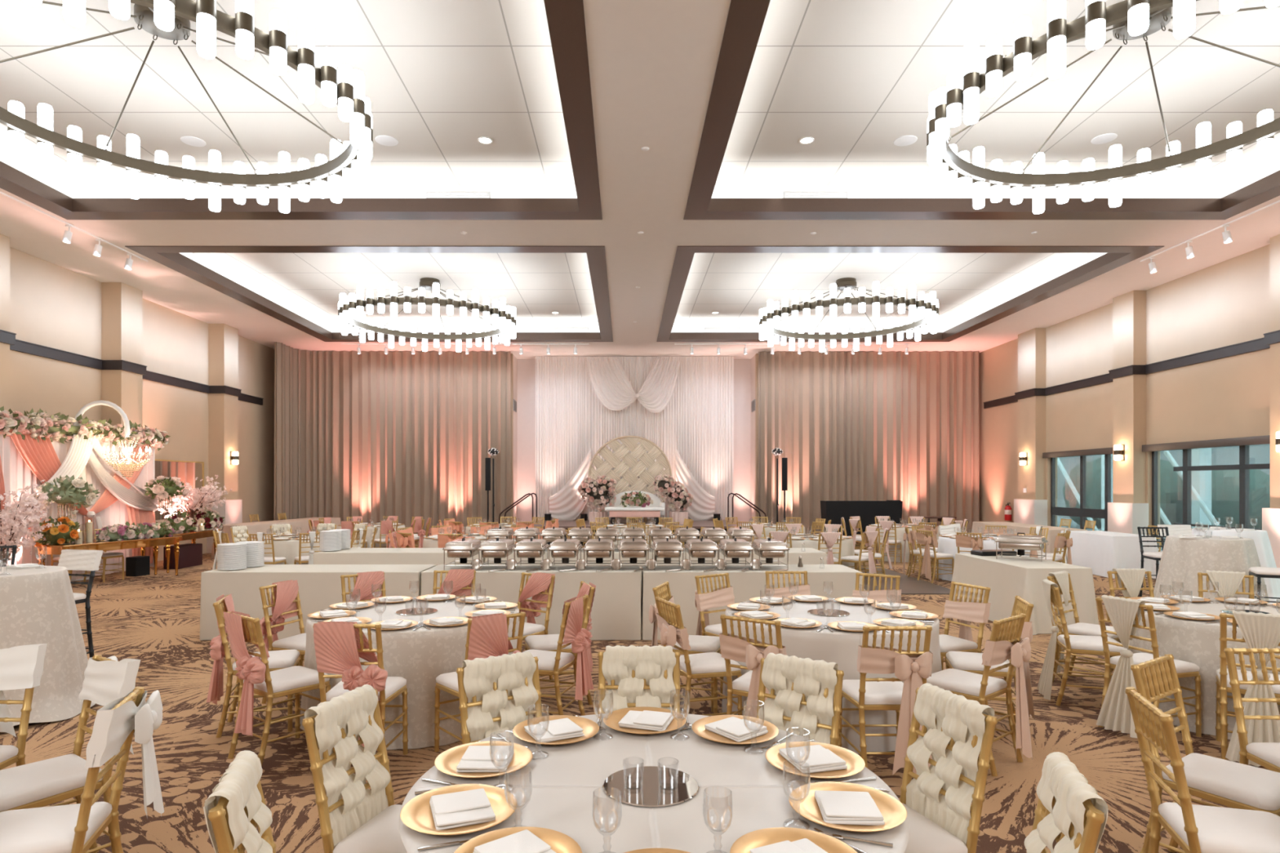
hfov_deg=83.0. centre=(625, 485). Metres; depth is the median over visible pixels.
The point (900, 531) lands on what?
round table
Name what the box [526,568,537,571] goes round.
serving tongs
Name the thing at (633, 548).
chafing dish
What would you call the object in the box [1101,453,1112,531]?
column
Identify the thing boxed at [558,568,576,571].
serving tongs
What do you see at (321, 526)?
banquet chair
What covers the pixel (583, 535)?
chafing dish
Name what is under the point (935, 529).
banquet chair
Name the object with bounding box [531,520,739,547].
stage platform
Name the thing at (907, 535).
banquet chair
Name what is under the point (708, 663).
seat cushion
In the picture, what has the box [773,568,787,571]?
serving tongs
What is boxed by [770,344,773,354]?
track spotlight
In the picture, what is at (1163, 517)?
brace
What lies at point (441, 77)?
ceiling
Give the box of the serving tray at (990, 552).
[970,549,1017,555]
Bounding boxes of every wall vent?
[512,399,516,412]
[751,399,755,412]
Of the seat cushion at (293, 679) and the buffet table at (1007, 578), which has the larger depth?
the buffet table at (1007, 578)
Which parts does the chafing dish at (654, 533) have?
lid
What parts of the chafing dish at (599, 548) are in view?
lid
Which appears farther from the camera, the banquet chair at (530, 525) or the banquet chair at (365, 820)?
the banquet chair at (530, 525)
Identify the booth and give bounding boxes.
[820,500,902,549]
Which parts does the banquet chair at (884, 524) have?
leg, rail, seat frame, leg, leg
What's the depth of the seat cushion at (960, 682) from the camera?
4.49 m
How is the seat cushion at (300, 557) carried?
on the banquet chair at (300, 559)
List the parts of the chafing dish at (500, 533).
lid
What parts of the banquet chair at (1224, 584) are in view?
leg, sash, rail, leg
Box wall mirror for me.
[155,459,204,528]
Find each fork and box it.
[414,783,479,795]
[684,712,692,729]
[766,732,794,748]
[817,831,893,848]
[833,776,876,782]
[916,620,933,622]
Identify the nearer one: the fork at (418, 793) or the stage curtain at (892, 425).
the fork at (418, 793)
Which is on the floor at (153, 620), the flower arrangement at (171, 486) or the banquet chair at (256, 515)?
the banquet chair at (256, 515)
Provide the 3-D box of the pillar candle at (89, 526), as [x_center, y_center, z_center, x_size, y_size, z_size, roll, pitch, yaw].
[-9.109,0.739,12.274,0.144,0.460,0.144,0,0,0]
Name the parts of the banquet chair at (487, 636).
leg, seat frame, leg, rail, leg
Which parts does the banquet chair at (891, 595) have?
leg, rail, leg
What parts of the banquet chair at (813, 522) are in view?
leg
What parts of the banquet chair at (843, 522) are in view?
leg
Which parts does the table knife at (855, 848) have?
blade, handle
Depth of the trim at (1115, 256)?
13.77 m
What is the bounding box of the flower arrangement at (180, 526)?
[164,510,198,533]
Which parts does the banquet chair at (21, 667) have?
seat frame, rail, leg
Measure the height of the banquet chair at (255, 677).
0.934 m
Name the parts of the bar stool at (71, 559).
rail, seat frame, leg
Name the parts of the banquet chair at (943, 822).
leg, woven sash, woven sash, rail, woven sash, woven sash, leg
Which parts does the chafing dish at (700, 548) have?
lid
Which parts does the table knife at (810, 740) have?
handle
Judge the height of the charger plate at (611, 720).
0.021 m
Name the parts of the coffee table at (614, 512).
leg, leg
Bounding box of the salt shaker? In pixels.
[797,555,803,567]
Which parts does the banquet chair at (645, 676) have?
leg, woven sash, woven sash, rail, woven sash, woven sash, leg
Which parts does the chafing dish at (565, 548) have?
lid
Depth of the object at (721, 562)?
8.18 m
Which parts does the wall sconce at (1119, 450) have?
lamp shade, lamp shade, plate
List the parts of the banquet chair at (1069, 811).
leg, woven sash, woven sash, rail, woven sash, woven sash, leg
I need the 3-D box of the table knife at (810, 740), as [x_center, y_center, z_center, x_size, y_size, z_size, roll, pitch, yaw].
[0.600,0.956,2.665,0.227,0.006,0.015,0,0,-20]
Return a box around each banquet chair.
[0,643,47,769]
[0,654,140,852]
[0,686,164,852]
[49,538,90,581]
[82,528,124,582]
[203,750,275,852]
[206,594,299,737]
[212,528,220,569]
[215,531,229,544]
[222,610,330,767]
[230,525,249,542]
[248,514,259,522]
[248,532,286,564]
[258,579,306,703]
[270,524,292,535]
[277,512,286,519]
[293,531,319,564]
[302,684,407,852]
[306,519,314,533]
[312,621,408,761]
[313,520,324,533]
[316,523,336,533]
[318,517,331,524]
[340,571,386,602]
[341,520,367,547]
[346,515,362,524]
[350,528,367,547]
[351,524,367,547]
[369,525,377,547]
[373,520,398,547]
[382,515,398,523]
[385,529,394,547]
[395,532,415,547]
[396,519,426,547]
[397,527,413,547]
[410,516,422,547]
[413,517,431,546]
[431,524,452,535]
[432,568,475,596]
[434,611,525,751]
[436,520,442,528]
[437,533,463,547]
[443,518,454,525]
[448,521,464,534]
[456,651,542,744]
[466,516,481,525]
[470,524,491,534]
[479,522,498,528]
[500,516,515,524]
[509,524,527,543]
[512,521,533,544]
[517,572,555,679]
[521,594,593,715]
[524,581,595,709]
[532,516,544,528]
[536,526,543,538]
[545,520,555,543]
[553,518,559,528]
[575,520,586,547]
[577,518,597,546]
[590,521,604,537]
[590,524,607,538]
[595,517,608,528]
[597,644,680,714]
[626,516,641,524]
[626,522,644,531]
[629,524,648,533]
[643,533,651,547]
[648,581,723,712]
[655,596,742,715]
[658,517,672,530]
[664,521,679,529]
[669,524,686,546]
[681,520,693,543]
[682,518,692,546]
[694,573,734,680]
[712,518,728,544]
[714,520,728,544]
[719,614,786,717]
[725,516,738,535]
[736,521,754,543]
[749,524,765,543]
[752,516,768,523]
[756,653,844,746]
[764,571,810,597]
[768,531,791,547]
[776,522,794,531]
[783,523,803,534]
[786,516,800,524]
[810,521,823,534]
[813,518,825,534]
[817,532,842,564]
[822,524,842,533]
[837,625,933,775]
[840,517,861,547]
[840,531,878,587]
[848,519,877,553]
[849,515,862,549]
[852,573,901,603]
[853,525,879,573]
[857,528,892,579]
[875,515,890,524]
[877,520,902,564]
[899,683,997,852]
[902,527,935,578]
[908,515,924,524]
[908,525,937,573]
[914,522,937,564]
[915,529,954,583]
[926,613,1032,776]
[932,520,963,563]
[937,523,960,535]
[938,581,991,705]
[939,517,955,535]
[945,595,1035,723]
[955,532,983,553]
[961,519,968,533]
[983,524,1007,534]
[1012,533,1037,558]
[1024,751,1108,852]
[1029,525,1048,552]
[1036,579,1127,706]
[1037,528,1071,564]
[1037,532,1072,564]
[1047,570,1119,682]
[1059,518,1071,528]
[1084,520,1096,530]
[1095,595,1201,737]
[1106,568,1154,671]
[1124,687,1279,852]
[1130,653,1279,852]
[1146,524,1161,551]
[1197,570,1254,599]
[1215,610,1279,766]
[1223,648,1279,773]
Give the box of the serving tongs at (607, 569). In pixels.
[595,568,610,571]
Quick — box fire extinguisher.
[1004,502,1011,520]
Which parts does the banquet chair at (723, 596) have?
leg, seat frame, rail, leg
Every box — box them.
[125,555,150,576]
[163,543,202,568]
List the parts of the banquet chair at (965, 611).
leg, leg, seat frame, rail, leg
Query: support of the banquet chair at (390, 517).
on the floor at (153, 620)
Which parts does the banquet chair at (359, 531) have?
leg, leg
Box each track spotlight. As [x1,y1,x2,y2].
[62,225,73,243]
[93,239,102,256]
[124,253,133,270]
[356,344,360,354]
[383,344,387,354]
[411,346,415,354]
[438,344,442,354]
[465,346,469,354]
[492,344,496,354]
[519,344,523,354]
[546,344,550,354]
[573,344,577,354]
[689,344,693,354]
[716,344,720,354]
[743,344,747,354]
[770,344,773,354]
[797,346,800,354]
[824,344,827,354]
[850,344,854,354]
[877,344,881,354]
[904,344,908,354]
[1147,257,1157,273]
[1184,240,1195,258]
[1221,225,1232,243]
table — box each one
[0,565,95,725]
[34,535,182,575]
[140,528,220,573]
[199,564,435,639]
[210,517,341,558]
[251,534,319,564]
[300,596,519,750]
[313,547,484,565]
[336,524,404,547]
[399,713,908,852]
[420,564,641,639]
[422,534,488,547]
[465,524,515,539]
[484,547,653,594]
[600,524,666,533]
[604,506,664,524]
[613,535,676,547]
[640,564,862,639]
[655,547,826,564]
[721,597,942,754]
[737,524,804,539]
[766,534,854,568]
[866,524,939,562]
[922,516,956,524]
[935,534,1030,581]
[951,553,1098,635]
[971,521,1087,553]
[1057,530,1159,578]
[1120,597,1279,739]
[1153,535,1270,603]
[1191,528,1279,603]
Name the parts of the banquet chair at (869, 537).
seat frame, leg, rail, leg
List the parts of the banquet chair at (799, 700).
leg, woven sash, woven sash, rail, woven sash, woven sash, leg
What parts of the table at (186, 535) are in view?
leg, leg, leg, leg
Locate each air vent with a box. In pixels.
[384,327,418,332]
[426,191,490,198]
[554,327,588,332]
[704,327,739,332]
[783,191,847,198]
[848,327,884,332]
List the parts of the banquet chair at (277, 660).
leg, rail, leg, seat frame, leg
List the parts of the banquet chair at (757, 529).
leg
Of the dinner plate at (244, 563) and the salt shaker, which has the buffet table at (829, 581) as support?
the salt shaker
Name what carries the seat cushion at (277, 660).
on the banquet chair at (277, 660)
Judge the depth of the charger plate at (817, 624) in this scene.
4.90 m
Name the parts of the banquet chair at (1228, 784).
leg, rail, leg, seat frame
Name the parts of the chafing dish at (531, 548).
lid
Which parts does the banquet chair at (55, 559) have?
leg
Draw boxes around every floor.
[0,544,1270,852]
[861,566,950,594]
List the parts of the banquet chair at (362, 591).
leg, leg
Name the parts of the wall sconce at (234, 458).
plate, lamp shade, lamp shade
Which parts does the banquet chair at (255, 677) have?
leg, rail, leg, seat frame, leg, leg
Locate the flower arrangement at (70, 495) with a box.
[35,475,100,544]
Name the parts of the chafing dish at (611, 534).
lid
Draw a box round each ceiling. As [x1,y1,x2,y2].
[0,0,574,185]
[0,0,1279,359]
[0,151,1279,332]
[192,253,598,322]
[674,253,1090,322]
[715,0,1279,185]
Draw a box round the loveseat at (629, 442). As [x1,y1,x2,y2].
[587,435,671,522]
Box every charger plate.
[273,537,291,540]
[306,609,355,619]
[321,617,372,624]
[328,601,373,609]
[368,619,417,631]
[370,595,413,604]
[400,783,517,835]
[416,594,457,601]
[422,617,468,626]
[434,741,533,777]
[453,826,582,852]
[456,595,497,604]
[464,608,511,617]
[474,601,517,609]
[512,715,599,745]
[603,706,685,734]
[624,848,690,852]
[691,715,778,744]
[727,602,770,611]
[729,827,857,852]
[733,610,780,620]
[749,596,790,604]
[764,741,865,778]
[773,617,822,628]
[787,595,828,602]
[788,781,906,832]
[827,621,877,631]
[834,596,876,604]
[871,602,916,610]
[872,617,924,626]
[888,610,938,620]
[1128,596,1178,604]
[1143,604,1180,611]
[1160,595,1210,602]
[1163,611,1219,621]
[1214,597,1267,604]
[1226,618,1237,625]
[1272,603,1279,607]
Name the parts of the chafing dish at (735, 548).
lid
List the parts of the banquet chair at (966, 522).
leg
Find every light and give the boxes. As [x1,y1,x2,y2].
[477,136,493,144]
[487,447,498,524]
[772,447,782,522]
[799,136,813,144]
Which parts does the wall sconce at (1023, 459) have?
lamp shade, lamp shade, plate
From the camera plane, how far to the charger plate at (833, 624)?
4.87 m
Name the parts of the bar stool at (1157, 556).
leg, seat frame, rail, leg, leg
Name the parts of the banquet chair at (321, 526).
woven sash, woven sash, woven sash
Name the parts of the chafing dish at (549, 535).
lid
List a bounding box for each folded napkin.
[5,563,44,569]
[319,609,347,617]
[330,617,361,624]
[335,601,368,608]
[377,595,404,602]
[380,620,412,628]
[423,594,450,599]
[428,617,463,625]
[429,788,495,830]
[456,746,514,772]
[460,595,489,602]
[471,610,504,616]
[472,829,555,852]
[484,602,506,608]
[524,718,584,742]
[617,710,673,731]
[704,716,768,742]
[736,602,759,609]
[739,610,773,618]
[749,838,827,852]
[755,596,783,603]
[778,744,847,773]
[780,617,815,626]
[794,595,822,600]
[814,790,884,825]
[836,622,868,630]
[844,597,868,603]
[875,602,909,609]
[880,618,916,626]
[900,611,927,618]
[1137,596,1169,603]
[1144,603,1170,609]
[1168,595,1204,600]
[1172,611,1214,619]
[1173,533,1196,536]
[1178,536,1203,538]
[1193,528,1214,529]
[1209,526,1226,528]
[1219,535,1239,538]
[1224,597,1259,603]
[1235,528,1254,531]
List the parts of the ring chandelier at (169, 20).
lamp shade, lamp shade, lamp shade, lamp shade, lamp shade, rod, lamp shade, lamp shade, lamp shade, rod, lamp shade, lamp shade, lamp shade, rod, lamp shade, lamp shade, lamp shade, lamp shade, lamp shade, lamp shade, lamp shade, lamp shade, lamp shade, lamp shade, rod, rod, lamp shade, lamp shade, lamp shade, lamp shade, lamp shade, lamp shade, rod, lamp shade, lamp shade, lamp shade, lamp shade, lamp shade, lamp shade, lamp shade, lamp shade, lamp shade, lamp shade, lamp shade, lamp shade, lamp shade, lamp shade, lamp shade, lamp shade, lamp shade, lamp shade, lamp shade, lamp shade, lamp shade, lamp shade, lamp shade, lamp shade, lamp shade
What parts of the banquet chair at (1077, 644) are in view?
sash, leg, rail, leg, seat frame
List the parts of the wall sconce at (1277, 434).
lamp shade, lamp shade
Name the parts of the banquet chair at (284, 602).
leg, rail, seat frame, leg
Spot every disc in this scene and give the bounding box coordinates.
[395,607,437,615]
[602,766,698,807]
[807,608,849,616]
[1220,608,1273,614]
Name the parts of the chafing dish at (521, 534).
lid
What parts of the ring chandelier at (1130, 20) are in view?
lamp shade, lamp shade, lamp shade, lamp shade, lamp shade, lamp shade, lamp shade, lamp shade, lamp shade, lamp shade, lamp shade, lamp shade, lamp shade, lamp shade, lamp shade, lamp shade, lamp shade, lamp shade, lamp shade, lamp shade, lamp shade, lamp shade, lamp shade, lamp shade, lamp shade, rod, lamp shade, lamp shade, lamp shade, lamp shade, lamp shade, lamp shade, rod, rod, lamp shade, lamp shade, lamp shade, lamp shade, lamp shade, lamp shade, lamp shade, lamp shade, lamp shade, rod, rod, lamp shade, lamp shade, lamp shade, lamp shade, lamp shade, rod, rod, lamp shade, lamp shade, lamp shade, lamp shade, lamp shade, lamp shade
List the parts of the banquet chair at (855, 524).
leg, leg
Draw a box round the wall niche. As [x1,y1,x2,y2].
[513,355,755,524]
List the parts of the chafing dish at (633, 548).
lid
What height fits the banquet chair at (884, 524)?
0.950 m
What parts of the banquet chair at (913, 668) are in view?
leg, leg, seat frame, rail, leg, leg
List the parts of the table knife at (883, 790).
handle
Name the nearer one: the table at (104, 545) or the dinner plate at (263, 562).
the dinner plate at (263, 562)
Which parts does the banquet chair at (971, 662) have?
seat frame, leg, rail, leg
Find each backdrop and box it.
[0,429,158,580]
[535,355,733,520]
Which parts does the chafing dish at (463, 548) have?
lid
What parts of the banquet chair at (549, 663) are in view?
seat frame, leg, rail, leg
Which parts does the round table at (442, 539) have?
rail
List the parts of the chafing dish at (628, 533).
lid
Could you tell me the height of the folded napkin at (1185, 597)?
0.024 m
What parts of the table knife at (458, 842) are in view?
blade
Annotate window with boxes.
[1050,453,1111,531]
[1151,444,1270,548]
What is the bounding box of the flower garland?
[0,405,170,450]
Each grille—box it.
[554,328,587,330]
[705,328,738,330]
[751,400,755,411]
[849,328,883,330]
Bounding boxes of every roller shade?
[1042,447,1112,457]
[1142,435,1270,451]
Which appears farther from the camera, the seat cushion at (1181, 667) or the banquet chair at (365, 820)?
the seat cushion at (1181, 667)
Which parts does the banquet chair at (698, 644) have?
leg, rail, leg, seat frame, leg, leg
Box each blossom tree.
[0,480,61,565]
[157,475,231,527]
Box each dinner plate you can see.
[216,546,246,549]
[216,553,246,556]
[217,542,246,546]
[217,544,246,546]
[217,545,246,548]
[217,547,246,550]
[217,548,246,551]
[217,549,246,552]
[217,551,246,553]
[217,551,246,554]
[217,552,246,555]
[217,555,246,557]
[217,555,247,559]
[217,556,246,559]
[217,558,246,560]
[217,559,246,561]
[217,560,246,563]
[217,560,246,564]
[217,562,246,564]
[217,563,246,566]
[217,564,246,567]
[217,564,246,568]
[217,566,246,568]
[217,567,246,570]
[235,541,263,543]
[246,542,264,545]
[246,547,264,550]
[246,562,264,565]
[320,530,342,532]
[328,528,350,531]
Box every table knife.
[417,840,469,850]
[421,777,456,785]
[497,733,511,742]
[596,713,602,725]
[761,739,814,748]
[813,827,866,852]
[814,782,889,792]
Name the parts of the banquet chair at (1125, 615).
leg, sash, rail, leg, seat frame, leg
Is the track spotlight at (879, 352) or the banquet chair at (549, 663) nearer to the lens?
the banquet chair at (549, 663)
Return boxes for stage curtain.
[273,342,511,536]
[758,351,979,534]
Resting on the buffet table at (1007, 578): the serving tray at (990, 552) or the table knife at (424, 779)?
the serving tray at (990, 552)
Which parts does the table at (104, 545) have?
leg, leg, leg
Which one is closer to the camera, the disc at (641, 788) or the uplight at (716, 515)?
the disc at (641, 788)
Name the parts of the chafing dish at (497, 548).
lid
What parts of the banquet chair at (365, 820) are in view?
leg, woven sash, woven sash, rail, woven sash, woven sash, leg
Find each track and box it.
[0,191,147,262]
[341,343,589,344]
[674,343,920,344]
[1140,200,1279,262]
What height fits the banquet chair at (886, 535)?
0.950 m
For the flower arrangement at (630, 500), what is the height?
0.490 m
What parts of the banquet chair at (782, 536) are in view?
leg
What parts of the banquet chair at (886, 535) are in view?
leg, leg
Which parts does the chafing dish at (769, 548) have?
lid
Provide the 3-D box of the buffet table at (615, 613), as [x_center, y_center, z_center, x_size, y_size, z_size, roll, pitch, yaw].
[-1.053,1.337,8.379,2.466,0.754,0.799,0,0,0]
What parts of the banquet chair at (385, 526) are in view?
leg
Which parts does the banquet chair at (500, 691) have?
leg, woven sash, woven sash, rail, woven sash, woven sash, leg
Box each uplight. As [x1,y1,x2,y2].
[543,513,551,520]
[579,513,587,520]
[712,513,720,520]
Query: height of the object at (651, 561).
0.120 m
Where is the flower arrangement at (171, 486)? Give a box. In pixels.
[144,475,189,508]
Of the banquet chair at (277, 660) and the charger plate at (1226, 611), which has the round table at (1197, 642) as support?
the charger plate at (1226, 611)
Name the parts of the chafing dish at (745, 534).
lid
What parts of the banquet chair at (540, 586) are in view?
leg, seat frame, rail, leg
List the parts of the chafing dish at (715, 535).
lid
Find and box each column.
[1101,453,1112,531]
[1191,447,1211,528]
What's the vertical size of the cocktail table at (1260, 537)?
1.064 m
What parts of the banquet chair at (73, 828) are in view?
leg, seat frame, rail, leg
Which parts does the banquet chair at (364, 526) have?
woven sash, woven sash, woven sash, woven sash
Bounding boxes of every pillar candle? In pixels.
[75,529,82,543]
[85,520,94,542]
[199,524,204,530]
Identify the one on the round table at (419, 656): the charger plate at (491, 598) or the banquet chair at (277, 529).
the charger plate at (491, 598)
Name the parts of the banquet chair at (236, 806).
leg, woven sash, woven sash, rail, woven sash, woven sash, leg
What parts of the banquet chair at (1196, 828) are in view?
leg, rail, seat frame, leg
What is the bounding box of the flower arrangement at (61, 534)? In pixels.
[30,515,80,548]
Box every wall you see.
[0,233,9,417]
[9,246,274,560]
[101,282,142,431]
[206,499,242,553]
[208,323,238,500]
[511,353,758,524]
[978,244,1270,548]
[1013,498,1047,525]
[1017,328,1045,499]
[1057,444,1270,523]
[1107,502,1148,535]
[1112,290,1146,502]
[1262,507,1279,568]
[1270,234,1279,508]
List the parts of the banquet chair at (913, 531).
leg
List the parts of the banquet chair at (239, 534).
leg, woven sash, woven sash, woven sash, woven sash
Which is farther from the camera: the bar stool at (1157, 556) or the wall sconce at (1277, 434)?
the wall sconce at (1277, 434)
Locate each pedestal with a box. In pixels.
[589,511,608,524]
[669,511,688,524]
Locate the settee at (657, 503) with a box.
[605,490,665,524]
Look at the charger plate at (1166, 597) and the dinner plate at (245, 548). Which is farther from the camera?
the dinner plate at (245, 548)
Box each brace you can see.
[1057,457,1098,530]
[1160,506,1171,524]
[1163,450,1220,525]
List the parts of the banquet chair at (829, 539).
leg, rail, leg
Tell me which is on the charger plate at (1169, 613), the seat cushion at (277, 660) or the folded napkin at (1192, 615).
the folded napkin at (1192, 615)
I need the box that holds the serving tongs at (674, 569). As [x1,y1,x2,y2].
[666,568,681,571]
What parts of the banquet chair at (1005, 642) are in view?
seat frame, leg, rail, leg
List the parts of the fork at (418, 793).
handle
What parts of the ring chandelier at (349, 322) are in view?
lamp shade, lamp shade, lamp shade, lamp shade, lamp shade, lamp shade, lamp shade, lamp shade, lamp shade, lamp shade, lamp shade, lamp shade, lamp shade, lamp shade, lamp shade, lamp shade, lamp shade, lamp shade, lamp shade, lamp shade, lamp shade, lamp shade, lamp shade, lamp shade, lamp shade, rod, rod, lamp shade, lamp shade, lamp shade, lamp shade, lamp shade, lamp shade, lamp shade, lamp shade, lamp shade, lamp shade, lamp shade, lamp shade, lamp shade, lamp shade, rod, lamp shade, lamp shade, lamp shade, lamp shade, lamp shade, lamp shade, rod, lamp shade, lamp shade, rod, lamp shade, lamp shade, lamp shade, lamp shade, lamp shade, lamp shade, lamp shade, lamp shade, lamp shade, lamp shade, lamp shade, lamp shade, lamp shade, lamp shade, lamp shade, lamp shade, lamp shade, lamp shade, lamp shade, lamp shade, lamp shade, lamp shade, lamp shade, lamp shade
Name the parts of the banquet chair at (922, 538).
leg, rail, leg, seat frame, leg, leg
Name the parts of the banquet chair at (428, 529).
leg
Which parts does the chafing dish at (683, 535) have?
lid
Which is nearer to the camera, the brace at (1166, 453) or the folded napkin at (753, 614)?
the folded napkin at (753, 614)
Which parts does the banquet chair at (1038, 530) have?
leg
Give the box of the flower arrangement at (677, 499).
[653,474,693,511]
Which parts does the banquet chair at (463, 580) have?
leg, leg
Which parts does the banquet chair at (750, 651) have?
leg, seat frame, rail, leg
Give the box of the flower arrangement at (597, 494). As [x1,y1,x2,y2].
[577,474,617,511]
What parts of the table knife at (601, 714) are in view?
handle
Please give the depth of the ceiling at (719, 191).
11.29 m
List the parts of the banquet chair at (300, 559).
leg, seat frame, rail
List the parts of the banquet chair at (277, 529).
woven sash, woven sash, woven sash, woven sash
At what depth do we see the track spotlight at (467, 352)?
20.94 m
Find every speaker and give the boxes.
[180,135,206,146]
[374,135,398,146]
[484,457,490,522]
[782,457,787,524]
[893,135,917,146]
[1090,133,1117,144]
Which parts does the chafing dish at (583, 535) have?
lid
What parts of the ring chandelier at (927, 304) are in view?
lamp shade, lamp shade, lamp shade, lamp shade, lamp shade, lamp shade, lamp shade, lamp shade, lamp shade, lamp shade, lamp shade, lamp shade, lamp shade, lamp shade, lamp shade, lamp shade, lamp shade, lamp shade, lamp shade, lamp shade, lamp shade, lamp shade, lamp shade, lamp shade, lamp shade, rod, lamp shade, lamp shade, lamp shade, lamp shade, rod, lamp shade, lamp shade, lamp shade, lamp shade, lamp shade, lamp shade, lamp shade, lamp shade, lamp shade, lamp shade, lamp shade, lamp shade, rod, lamp shade, lamp shade, lamp shade, lamp shade, lamp shade, lamp shade, rod, lamp shade, lamp shade, lamp shade, lamp shade, lamp shade, lamp shade, lamp shade, lamp shade, lamp shade, lamp shade, lamp shade, lamp shade, lamp shade, lamp shade, lamp shade, lamp shade, lamp shade, lamp shade, lamp shade, lamp shade, lamp shade, lamp shade, lamp shade, lamp shade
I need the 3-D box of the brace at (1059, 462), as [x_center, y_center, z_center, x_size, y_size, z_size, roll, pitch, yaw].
[14.200,0.420,22.650,0.120,2.680,2.390,0,0,0]
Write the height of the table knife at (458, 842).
0.006 m
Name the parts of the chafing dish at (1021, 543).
lid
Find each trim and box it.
[0,0,602,219]
[0,329,263,404]
[124,245,613,342]
[656,245,1164,342]
[683,0,1279,219]
[982,329,1279,408]
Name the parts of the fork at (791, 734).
handle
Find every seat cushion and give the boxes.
[0,745,17,763]
[0,754,103,811]
[0,801,111,852]
[53,556,60,560]
[72,592,86,600]
[101,551,123,556]
[231,649,299,670]
[243,666,329,693]
[263,556,285,562]
[271,633,306,650]
[294,555,309,560]
[325,676,406,701]
[333,804,407,852]
[373,538,390,542]
[435,671,458,692]
[518,622,545,635]
[521,649,574,670]
[524,634,571,650]
[672,635,719,652]
[680,652,740,674]
[704,623,722,635]
[732,670,752,691]
[840,555,868,560]
[841,680,903,704]
[853,549,873,554]
[857,552,881,557]
[880,539,901,543]
[902,803,968,852]
[910,549,933,554]
[916,546,937,551]
[921,552,953,557]
[926,668,1007,696]
[938,634,977,652]
[946,651,1014,671]
[1037,552,1062,557]
[1037,555,1062,560]
[1057,635,1127,652]
[1062,622,1118,639]
[1109,653,1199,673]
[1142,551,1162,558]
[1158,802,1279,852]
[1161,752,1279,810]
[1216,668,1279,693]
[1246,742,1279,767]
[1248,567,1279,575]
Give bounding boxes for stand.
[71,400,129,581]
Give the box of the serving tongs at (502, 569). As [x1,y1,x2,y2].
[488,568,504,571]
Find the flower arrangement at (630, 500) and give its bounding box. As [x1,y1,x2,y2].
[619,490,653,507]
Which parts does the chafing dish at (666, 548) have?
lid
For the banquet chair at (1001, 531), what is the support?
on the floor at (153, 620)
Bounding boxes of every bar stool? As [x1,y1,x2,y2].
[0,545,17,566]
[57,549,102,657]
[1137,526,1168,596]
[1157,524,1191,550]
[1248,567,1279,603]
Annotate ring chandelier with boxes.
[0,0,373,213]
[337,277,515,351]
[759,277,938,352]
[926,0,1279,213]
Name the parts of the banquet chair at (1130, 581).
leg, sash, rail, leg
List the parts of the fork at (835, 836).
handle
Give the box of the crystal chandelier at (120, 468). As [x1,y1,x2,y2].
[100,440,151,476]
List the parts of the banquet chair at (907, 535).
leg, leg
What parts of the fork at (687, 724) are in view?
handle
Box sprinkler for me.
[641,146,648,151]
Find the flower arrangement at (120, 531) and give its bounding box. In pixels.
[94,520,174,541]
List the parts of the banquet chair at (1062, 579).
leg, sash, rail, leg, seat frame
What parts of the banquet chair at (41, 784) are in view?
seat frame, leg, rail, leg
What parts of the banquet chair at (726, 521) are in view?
rail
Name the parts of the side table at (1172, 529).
leg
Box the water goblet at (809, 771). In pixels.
[782,771,810,822]
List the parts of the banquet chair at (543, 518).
rail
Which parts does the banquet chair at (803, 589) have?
leg, rail, leg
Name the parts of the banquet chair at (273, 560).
rail, leg, seat frame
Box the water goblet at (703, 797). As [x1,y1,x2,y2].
[702,797,733,852]
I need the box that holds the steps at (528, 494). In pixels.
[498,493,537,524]
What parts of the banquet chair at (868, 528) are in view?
leg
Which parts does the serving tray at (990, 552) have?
plate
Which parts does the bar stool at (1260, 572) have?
leg, seat frame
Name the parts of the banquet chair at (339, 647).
leg, rail, leg, seat frame, leg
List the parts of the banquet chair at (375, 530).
leg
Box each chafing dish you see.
[442,537,482,570]
[477,537,515,570]
[484,526,514,541]
[512,526,541,551]
[512,537,549,570]
[539,526,567,548]
[547,537,582,570]
[567,526,593,548]
[582,537,615,570]
[594,526,619,551]
[617,537,649,570]
[621,526,646,540]
[648,526,673,551]
[650,537,684,570]
[673,526,701,548]
[684,537,719,570]
[700,526,728,548]
[717,537,754,570]
[726,526,755,548]
[751,537,789,570]
[994,532,1048,561]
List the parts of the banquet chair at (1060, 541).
leg, rail, leg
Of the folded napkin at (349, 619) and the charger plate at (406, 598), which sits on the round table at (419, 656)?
the charger plate at (406, 598)
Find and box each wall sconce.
[230,451,239,464]
[1018,452,1027,465]
[1113,444,1124,460]
[1275,431,1279,452]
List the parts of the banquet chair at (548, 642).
seat frame, leg, leg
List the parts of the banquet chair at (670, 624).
leg, rail, leg, seat frame, leg, leg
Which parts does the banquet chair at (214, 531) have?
leg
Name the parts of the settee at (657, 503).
backrest, armrest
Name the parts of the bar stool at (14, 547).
leg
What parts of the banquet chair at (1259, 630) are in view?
leg, leg, seat frame, rail, sash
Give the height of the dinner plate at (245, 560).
0.018 m
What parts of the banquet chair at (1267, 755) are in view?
leg, rail, seat frame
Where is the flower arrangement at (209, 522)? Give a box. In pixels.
[190,508,224,530]
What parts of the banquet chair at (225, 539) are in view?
leg, leg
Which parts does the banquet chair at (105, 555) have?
leg, leg, seat frame, leg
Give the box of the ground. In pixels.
[1057,516,1165,551]

